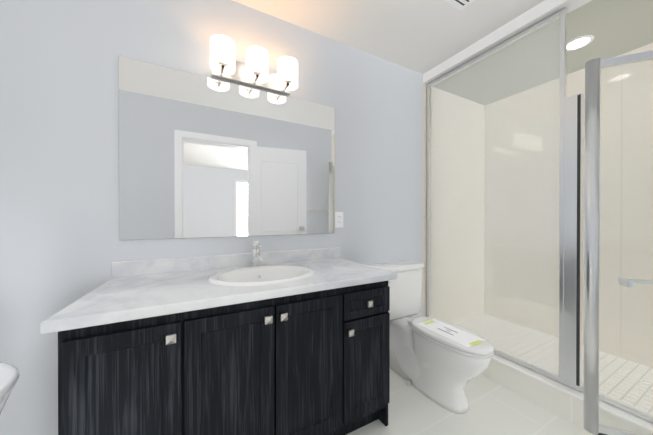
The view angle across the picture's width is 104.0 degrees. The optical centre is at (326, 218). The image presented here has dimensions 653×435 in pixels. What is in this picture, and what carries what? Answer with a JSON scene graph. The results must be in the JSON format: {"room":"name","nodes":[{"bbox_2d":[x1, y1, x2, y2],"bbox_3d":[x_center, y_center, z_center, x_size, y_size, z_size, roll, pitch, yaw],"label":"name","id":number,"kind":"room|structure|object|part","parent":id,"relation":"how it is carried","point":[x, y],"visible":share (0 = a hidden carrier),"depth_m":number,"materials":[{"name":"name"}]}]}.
{"room":"bathroom","nodes":[
{"label":"bathroom","id":0,"kind":"room"},
{"bbox_2d":[0,0,484,434],"bbox_3d":[-0.900,-0.088,1.417,6.160,2.640,0.120,0,0,-29],"label":"wall","id":1,"kind":"structure","parent":0,"point":[62,246],"depth_m":1.29,"materials":[{"name":"grey paint"}]},
{"bbox_2d":[112,247,339,276],"bbox_3d":[-0.478,0.249,1.566,1.312,0.077,0.022,0,0,-29],"label":"backsplash","id":2,"kind":"structure","parent":1,"relation":"attached to","point":[167,265],"depth_m":1.44,"materials":[{"name":"white stone"}]},
{"bbox_2d":[119,56,334,239],"bbox_3d":[-0.487,-0.353,1.568,1.243,0.916,0.005,0,0,-29],"label":"mirror","id":3,"kind":"object","parent":1,"relation":"attached to","point":[201,156],"visible":1,"depth_m":1.48,"materials":[{"name":"silver mirror"}]},
{"bbox_2d":[210,34,297,94],"bbox_3d":[-0.415,-0.893,1.508,0.501,0.145,0.176,0,0,-29],"label":"sconce","id":4,"kind":"object","parent":1,"relation":"attached to","point":[253,71],"visible":1,"depth_m":1.48,"materials":[{"name":"white glass"}]},
{"bbox_3d":[-0.425,-0.882,1.525,0.470,0.123,0.137,0,0,-29],"label":"vanity light frame","id":5,"kind":"part","parent":4,"relation":"part of","materials":[{"name":"silver metal"}]},
{"bbox_2d":[335,212,342,227],"bbox_3d":[0.095,0.005,1.888,0.070,0.116,0.008,0,0,-29],"label":"electrical outlet","id":6,"kind":"object","parent":1,"relation":"attached to","point":[338,219],"visible":1,"depth_m":1.88,"materials":[{"name":"white plastic"}]},
{"bbox_2d":[232,0,544,73],"bbox_3d":[-0.840,-1.354,0.419,5.070,0.100,1.680,0,0,-29],"label":"ceiling","id":7,"kind":"structure","parent":0,"point":[422,36],"depth_m":1.70,"materials":[{"name":"white paint"}]},
{"bbox_2d":[445,0,474,10],"bbox_3d":[0.795,-1.301,1.440,0.220,0.013,0.220,0,0,-29],"label":"ceiling vent","id":8,"kind":"object","parent":7,"relation":"in","point":[461,5],"visible":0.92,"depth_m":1.53,"materials":[{"name":"white metal"}]},
{"bbox_2d":[347,369,592,434],"bbox_3d":[-0.869,1.187,0.346,4.940,0.100,1.800,0,0,-29],"label":"floor","id":9,"kind":"structure","parent":0,"point":[495,408],"depth_m":1.46,"materials":[{"name":"tile"}]},
{"bbox_2d":[0,362,19,413],"bbox_3d":[-1.682,0.827,0.406,1.600,0.620,0.740,0,0,-29],"label":"bathtub","id":10,"kind":"object","parent":9,"relation":"on","point":[9,375],"visible":1,"depth_m":0.82,"materials":[{"name":"white ceramic"}]},
{"bbox_2d":[40,277,396,434],"bbox_3d":[-0.355,0.729,1.302,1.309,0.808,0.608,0,0,-29],"label":"bathroom vanity","id":11,"kind":"object","parent":9,"relation":"on","point":[256,341],"depth_m":1.00,"materials":[{"name":"black wood"}]},
{"bbox_2d":[40,257,396,328],"bbox_3d":[-0.356,0.305,1.301,1.352,0.036,0.604,0,0,-29],"label":"countertop","id":12,"kind":"structure","parent":11,"relation":"on","point":[118,297],"depth_m":1.01,"materials":[{"name":"white stone"}]},
{"bbox_2d":[252,241,263,264],"bbox_3d":[-0.384,0.201,1.436,0.054,0.146,0.143,0,0,-29],"label":"faucet","id":13,"kind":"object","parent":12,"relation":"on","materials":[{"name":"silver metal"}]},
{"bbox_2d":[204,261,331,292],"bbox_3d":[-0.321,0.333,1.320,0.536,0.118,0.433,0,0,-29],"label":"sink","id":14,"kind":"object","parent":12,"relation":"in","point":[272,272],"depth_m":1.39,"materials":[{"name":"white ceramic"}]},
{"bbox_2d":[368,261,493,413],"bbox_3d":[0.687,0.744,1.730,0.464,0.774,0.822,0,0,-29],"label":"toilet","id":15,"kind":"object","parent":9,"relation":"on","point":[441,363],"visible":0.92,"depth_m":1.63,"materials":[{"name":"white ceramic"}]},
{"bbox_3d":[0.541,0.549,1.995,0.464,0.386,0.216,0,0,-29],"label":"tank","id":16,"kind":"part","parent":15,"relation":"part of","materials":[{"name":"white ceramic"}]},
{"bbox_3d":[0.760,0.722,1.596,0.265,0.042,0.516,0,0,-29],"label":"seat","id":17,"kind":"part","parent":15,"relation":"part of","materials":[{"name":"white ceramic"}]},
{"bbox_2d":[423,0,591,83],"bbox_3d":[1.331,-1.270,1.607,0.120,0.078,1.680,0,0,-29],"label":"header beam","id":18,"kind":"structure","parent":0,"point":[540,12],"depth_m":1.73,"materials":[{"name":"white paint"}]},
{"bbox_2d":[433,0,652,105],"bbox_3d":[1.756,-1.320,1.840,0.850,0.180,1.680,0,0,-29],"label":"ceiling","id":19,"kind":"structure","parent":0,"point":[614,28],"depth_m":1.82,"materials":[{"name":"grey paint"}]},
{"bbox_2d":[567,35,593,50],"bbox_3d":[1.758,-1.226,1.784,0.160,0.006,0.160,0,0,-29],"label":"recessed light","id":20,"kind":"object","parent":19,"relation":"in","point":[579,42],"visible":0.88,"depth_m":1.77,"materials":[{"name":"white"}]},
{"bbox_2d":[453,314,652,413],"bbox_3d":[1.761,1.135,1.853,0.840,0.190,1.680,0,0,-29],"label":"floor","id":21,"kind":"structure","parent":0,"point":[624,395],"depth_m":1.86,"materials":[{"name":"tile"}]},
{"bbox_2d":[481,360,652,434],"bbox_3d":[1.331,1.107,1.617,0.140,0.249,1.680,0,0,-29],"label":"wall","id":22,"kind":"structure","parent":0,"point":[562,405],"depth_m":1.52,"materials":[{"name":"tile"}]},
{"bbox_2d":[491,347,652,433],"bbox_3d":[1.331,0.973,1.617,0.164,0.018,1.680,0,0,-29],"label":"sill","id":23,"kind":"structure","parent":22,"relation":"on","point":[553,383],"depth_m":1.44,"materials":[{"name":"white"}]},
{"bbox_2d":[426,8,652,434],"bbox_3d":[1.180,-0.131,1.530,0.421,2.190,1.672,0,0,-29],"label":"shower enclosure","id":24,"kind":"object","parent":23,"relation":"on","point":[576,169],"visible":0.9,"depth_m":1.48,"materials":[{"name":"clear glass"}]},
{"bbox_3d":[1.161,-0.133,1.921,0.006,2.150,0.935,0,0,-29],"label":"glass","id":25,"kind":"part","parent":24,"relation":"part of","materials":[{"name":"clear glass"}]},
{"bbox_3d":[1.452,0.128,1.034,0.421,1.657,0.489,0,0,-29],"label":"door frame","id":26,"kind":"part","parent":24,"relation":"part of","materials":[{"name":"silver metal"}]},
{"bbox_3d":[1.448,0.122,1.024,0.340,1.597,0.433,0,0,-29],"label":"door glass","id":27,"kind":"part","parent":24,"relation":"part of","materials":[{"name":"clear glass"}]},
{"bbox_2d":[484,43,652,367],"bbox_3d":[2.210,-0.090,2.025,0.120,2.440,1.800,0,0,-29],"label":"wall","id":28,"kind":"structure","parent":0,"point":[576,82],"depth_m":2.01,"materials":[{"name":"tile"}]}
]}

